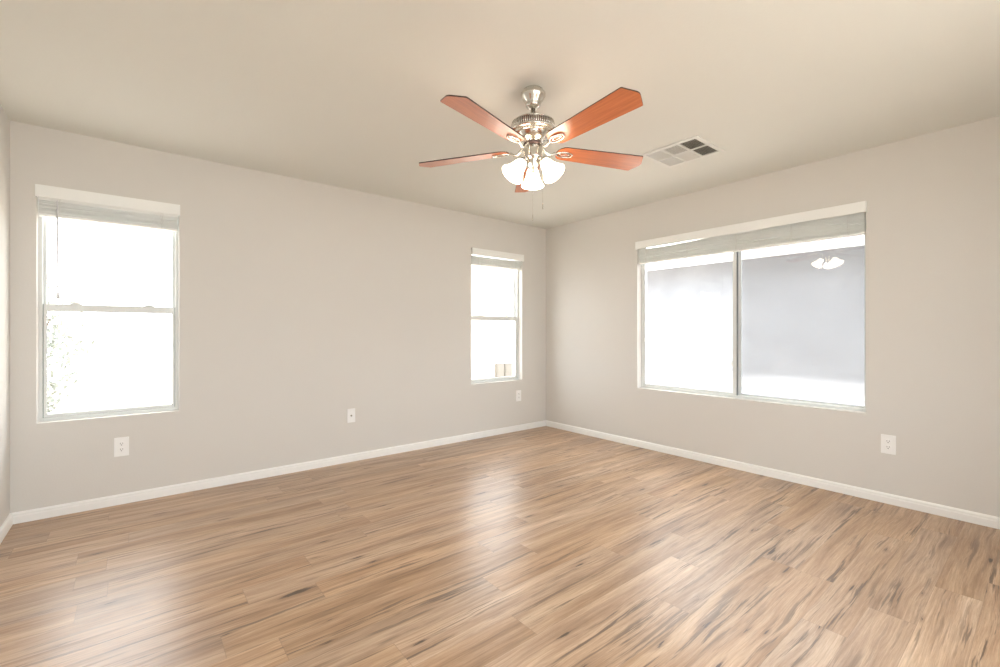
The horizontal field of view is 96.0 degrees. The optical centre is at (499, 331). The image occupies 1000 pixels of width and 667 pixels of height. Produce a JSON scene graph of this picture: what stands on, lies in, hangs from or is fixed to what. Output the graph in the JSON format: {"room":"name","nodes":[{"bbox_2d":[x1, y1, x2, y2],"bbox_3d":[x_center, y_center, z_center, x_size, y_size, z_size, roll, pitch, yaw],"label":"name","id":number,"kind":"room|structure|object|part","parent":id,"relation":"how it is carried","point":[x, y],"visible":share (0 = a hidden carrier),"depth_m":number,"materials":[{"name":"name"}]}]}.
{"room":"empty bedroom","nodes":[
{"label":"empty bedroom","id":0,"kind":"room"},
{"bbox_2d":[0,104,9,526],"bbox_3d":[-1.582,-0.058,0.892,0.160,2.448,4.600,0,0,-39],"label":"wall","id":1,"kind":"structure","parent":0,"point":[4,120],"depth_m":2.61,"materials":[{"name":"beige paint"}]},
{"bbox_2d":[0,513,12,543],"bbox_3d":[-1.514,1.132,0.947,0.014,0.068,4.600,0,0,-39],"label":"baseboard","id":2,"kind":"structure","parent":1,"relation":"attached to","point":[5,527],"depth_m":2.59,"materials":[{"name":"white paint"}]},
{"bbox_2d":[10,121,545,512],"bbox_3d":[-1.250,-0.058,4.229,4.885,2.448,0.160,0,0,-39],"label":"wall","id":3,"kind":"structure","parent":0,"point":[302,304],"depth_m":3.65,"materials":[{"name":"beige paint"}]},
{"bbox_2d":[38,200,177,421],"bbox_3d":[-2.667,-0.167,3.107,0.724,1.474,0.075,0,0,-39],"label":"window","id":4,"kind":"structure","parent":3,"relation":"in","point":[43,307],"depth_m":2.95,"materials":[{"name":"plastic"}]},
{"bbox_2d":[35,184,179,297],"bbox_3d":[-2.611,-0.564,3.038,0.732,0.701,0.088,0,0,-39],"label":"window blind","id":5,"kind":"object","parent":4,"relation":"attached to","point":[54,202],"visible":1,"depth_m":2.99,"materials":[{"name":"white"}]},
{"bbox_3d":[-2.621,-0.737,3.051,0.708,0.014,0.052,0,0,-39],"label":"rail","id":6,"kind":"part","parent":5,"relation":"part of","materials":[{"name":"white plastic"}]},
{"bbox_3d":[-2.655,0.184,3.093,0.679,0.728,0.026,0,0,-39],"label":"sash","id":7,"kind":"part","parent":4,"relation":"part of","materials":[{"name":"glass"}]},
{"bbox_3d":[-2.675,-0.516,3.118,0.686,0.737,0.022,0,0,-39],"label":"sash","id":8,"kind":"part","parent":4,"relation":"part of","materials":[{"name":"glass"}]},
{"bbox_2d":[114,436,128,456],"bbox_3d":[-2.566,0.778,3.051,0.078,0.128,0.009,0,0,-39],"label":"wall outlet","id":9,"kind":"object","parent":3,"relation":"attached to","point":[121,445],"visible":1,"depth_m":3.05,"materials":[{"name":"white plastic"}]},
{"bbox_2d":[11,420,545,523],"bbox_3d":[-1.195,1.132,4.162,4.565,0.068,0.014,0,0,-39],"label":"baseboard","id":10,"kind":"structure","parent":3,"relation":"attached to","point":[102,502],"depth_m":3.47,"materials":[{"name":"white paint"}]},
{"bbox_2d":[347,408,354,422],"bbox_3d":[-1.335,0.752,4.045,0.072,0.124,0.018,0,0,-39],"label":"plate","id":11,"kind":"object","parent":3,"relation":"attached to","point":[350,412],"visible":1,"depth_m":4.04,"materials":[{"name":"white plastic"}]},
{"bbox_2d":[471,255,517,383],"bbox_3d":[-0.090,-0.167,5.202,0.742,1.474,0.075,0,0,-39],"label":"window","id":12,"kind":"structure","parent":3,"relation":"in","point":[514,318],"depth_m":5.39,"materials":[{"name":"plastic"}]},
{"bbox_3d":[-0.078,0.184,5.188,0.697,0.728,0.026,0,0,-39],"label":"sash","id":13,"kind":"part","parent":12,"relation":"part of","materials":[{"name":"glass"}]},
{"bbox_3d":[-0.098,-0.516,5.212,0.704,0.737,0.022,0,0,-39],"label":"sash","id":14,"kind":"part","parent":12,"relation":"part of","materials":[{"name":"glass"}]},
{"bbox_2d":[471,247,523,275],"bbox_3d":[-0.034,-0.764,5.133,0.750,0.300,0.088,0,0,-39],"label":"window blind","id":15,"kind":"object","parent":12,"relation":"attached to","point":[478,260],"visible":0.97,"depth_m":5.10,"materials":[{"name":"white plastic"}]},
{"bbox_3d":[-0.044,-0.744,5.146,0.726,0.014,0.052,0,0,-39],"label":"rail","id":16,"kind":"part","parent":15,"relation":"part of","materials":[{"name":"white plastic"}]},
{"bbox_2d":[516,390,520,400],"bbox_3d":[0.221,0.753,5.315,0.078,0.128,0.009,0,0,-39],"label":"wall outlet","id":17,"kind":"object","parent":3,"relation":"attached to","point":[518,392],"visible":1,"depth_m":5.31,"materials":[{"name":"white plastic"}]},
{"bbox_2d":[0,426,999,666],"bbox_3d":[0.252,1.227,2.382,4.885,0.122,4.920,0,0,-39],"label":"floor","id":18,"kind":"structure","parent":0,"point":[545,546],"depth_m":2.17,"materials":[{"name":"brown wood"}]},
{"bbox_2d":[0,0,999,228],"bbox_3d":[0.252,-1.357,2.382,4.885,0.150,4.920,0,0,-39],"label":"ceiling","id":19,"kind":"structure","parent":0,"point":[347,94],"depth_m":2.27,"materials":[{"name":"paint"}]},
{"bbox_2d":[419,85,642,220],"bbox_3d":[0.198,-0.932,2.337,1.271,0.700,1.236,0,0,-39],"label":"ceiling fan","id":20,"kind":"object","parent":19,"relation":"hanging from","point":[533,129],"visible":1,"depth_m":2.31,"materials":[{"name":"brown wood"}]},
{"bbox_3d":[-0.207,-0.959,2.502,0.532,0.006,0.148,-1,11,18],"label":"blade","id":21,"kind":"part","parent":20,"relation":"part of","materials":[{"name":"brown wood"}]},
{"bbox_3d":[-0.059,-0.966,2.055,0.148,0.006,0.532,13,8,35],"label":"blade","id":22,"kind":"part","parent":20,"relation":"part of","materials":[{"name":"brown wood"}]},
{"bbox_3d":[0.070,-0.838,2.323,0.121,0.128,0.116,0,0,11],"label":"lamp shade","id":23,"kind":"part","parent":20,"relation":"part of","materials":[{"name":"white glass"}]},
{"bbox_3d":[0.173,-0.956,2.781,0.148,0.006,0.532,-11,-1,-1],"label":"blade","id":24,"kind":"part","parent":20,"relation":"part of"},
{"bbox_3d":[0.183,-0.838,2.500,0.118,0.128,0.120,0,0,-39],"label":"lamp shade","id":25,"kind":"part","parent":20,"relation":"part of","materials":[{"name":"white glass"}]},
{"bbox_3d":[0.273,-0.838,2.312,0.121,0.128,0.116,0,0,-5],"label":"lamp shade","id":26,"kind":"part","parent":20,"relation":"part of","materials":[{"name":"white glass"}]},
{"bbox_3d":[0.412,-0.974,2.057,0.148,0.006,0.532,14,-9,-35],"label":"blade","id":27,"kind":"part","parent":20,"relation":"part of","materials":[{"name":"brown wood"}]},
{"bbox_3d":[0.556,-0.966,2.506,0.532,0.006,0.148,0,-11,-18],"label":"blade","id":28,"kind":"part","parent":20,"relation":"part of","materials":[{"name":"brown wood"}]},
{"bbox_2d":[641,135,724,167],"bbox_3d":[1.297,-1.277,3.209,0.386,0.010,0.425,0,0,-39],"label":"ceiling vent","id":29,"kind":"object","parent":19,"relation":"in","point":[695,147],"visible":0.98,"depth_m":3.19,"materials":[{"name":"white metal"}]},
{"bbox_2d":[546,116,999,516],"bbox_3d":[2.085,-0.058,3.872,0.160,2.448,4.600,0,0,-39],"label":"wall","id":30,"kind":"structure","parent":0,"point":[933,199],"depth_m":3.13,"materials":[{"name":"beige paint"}]},
{"bbox_2d":[641,217,865,411],"bbox_3d":[2.063,-0.167,3.937,0.084,1.474,1.848,0,0,-39],"label":"window","id":31,"kind":"structure","parent":30,"relation":"in","point":[737,256],"depth_m":3.92,"materials":[{"name":"plastic"}]},
{"bbox_3d":[1.769,-0.168,4.270,0.028,1.437,0.924,0,0,-39],"label":"sliding sash","id":32,"kind":"part","parent":31,"relation":"part of","materials":[{"name":"glass"}]},
{"bbox_2d":[635,201,866,263],"bbox_3d":[1.994,-0.803,3.880,0.089,0.222,1.856,0,0,-39],"label":"window blind","id":33,"kind":"object","parent":31,"relation":"attached to","point":[847,220],"visible":1,"depth_m":3.67,"materials":[{"name":"white plastic"}]},
{"bbox_3d":[2.006,-0.699,3.891,0.052,0.014,1.832,0,0,-39],"label":"rail","id":34,"kind":"part","parent":33,"relation":"part of","materials":[{"name":"white plastic"}]},
{"bbox_3d":[2.362,-0.168,3.591,0.024,1.437,0.898,0,0,-39],"label":"fixed sash","id":35,"kind":"part","parent":31,"relation":"part of","materials":[{"name":"glass"}]},
{"bbox_2d":[546,420,999,528],"bbox_3d":[2.017,1.132,3.817,0.014,0.068,4.600,0,0,-39],"label":"baseboard","id":36,"kind":"structure","parent":30,"relation":"attached to","point":[914,504],"depth_m":3.39,"materials":[{"name":"white paint"}]},
{"bbox_2d":[881,434,895,454],"bbox_3d":[2.638,0.764,3.058,0.009,0.128,0.078,0,0,-39],"label":"wall outlet","id":37,"kind":"object","parent":30,"relation":"attached to","point":[888,442],"visible":1,"depth_m":3.05,"materials":[{"name":"white plastic"}]},
{"label":"outside","id":38,"kind":"structure","parent":0,"visible":0},
{"bbox_2d":[47,368,171,413],"bbox_3d":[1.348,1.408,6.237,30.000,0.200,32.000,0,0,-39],"label":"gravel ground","id":39,"kind":"structure","parent":38,"point":[98,390],"depth_m":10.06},
{"bbox_2d":[47,275,94,413],"bbox_3d":[-5.944,0.293,5.460,1.531,2.038,1.506,0,0,-39],"label":"shrub","id":40,"kind":"object","parent":39,"relation":"on","point":[60,352],"visible":0.27,"depth_m":5.72,"materials":[{"name":"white plant"}]},
{"bbox_2d":[471,255,512,378],"bbox_3d":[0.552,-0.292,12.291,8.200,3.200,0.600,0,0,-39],"label":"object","id":41,"kind":"structure","parent":39,"relation":"on","point":[491,292],"depth_m":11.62,"materials":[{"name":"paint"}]},
{"bbox_2d":[495,363,503,376],"bbox_3d":[-0.008,1.023,11.759,0.236,0.390,0.108,0,0,-39],"label":"utility box","id":42,"kind":"object","parent":41,"relation":"attached to","point":[499,368],"visible":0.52,"depth_m":11.71,"materials":[{"name":"beige metal"}]},
{"bbox_2d":[503,363,511,376],"bbox_3d":[0.201,1.023,11.930,0.236,0.390,0.108,0,0,-39],"label":"utility box","id":43,"kind":"object","parent":41,"relation":"attached to","point":[507,366],"visible":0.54,"depth_m":11.87,"materials":[{"name":"beige metal"}]},
{"bbox_2d":[647,234,864,405],"bbox_3d":[6.122,-0.672,5.865,4.060,3.960,12.000,0,0,-39],"label":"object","id":44,"kind":"structure","parent":39,"relation":"on","point":[803,304],"depth_m":6.36,"materials":[{"name":"glass"}]}
]}

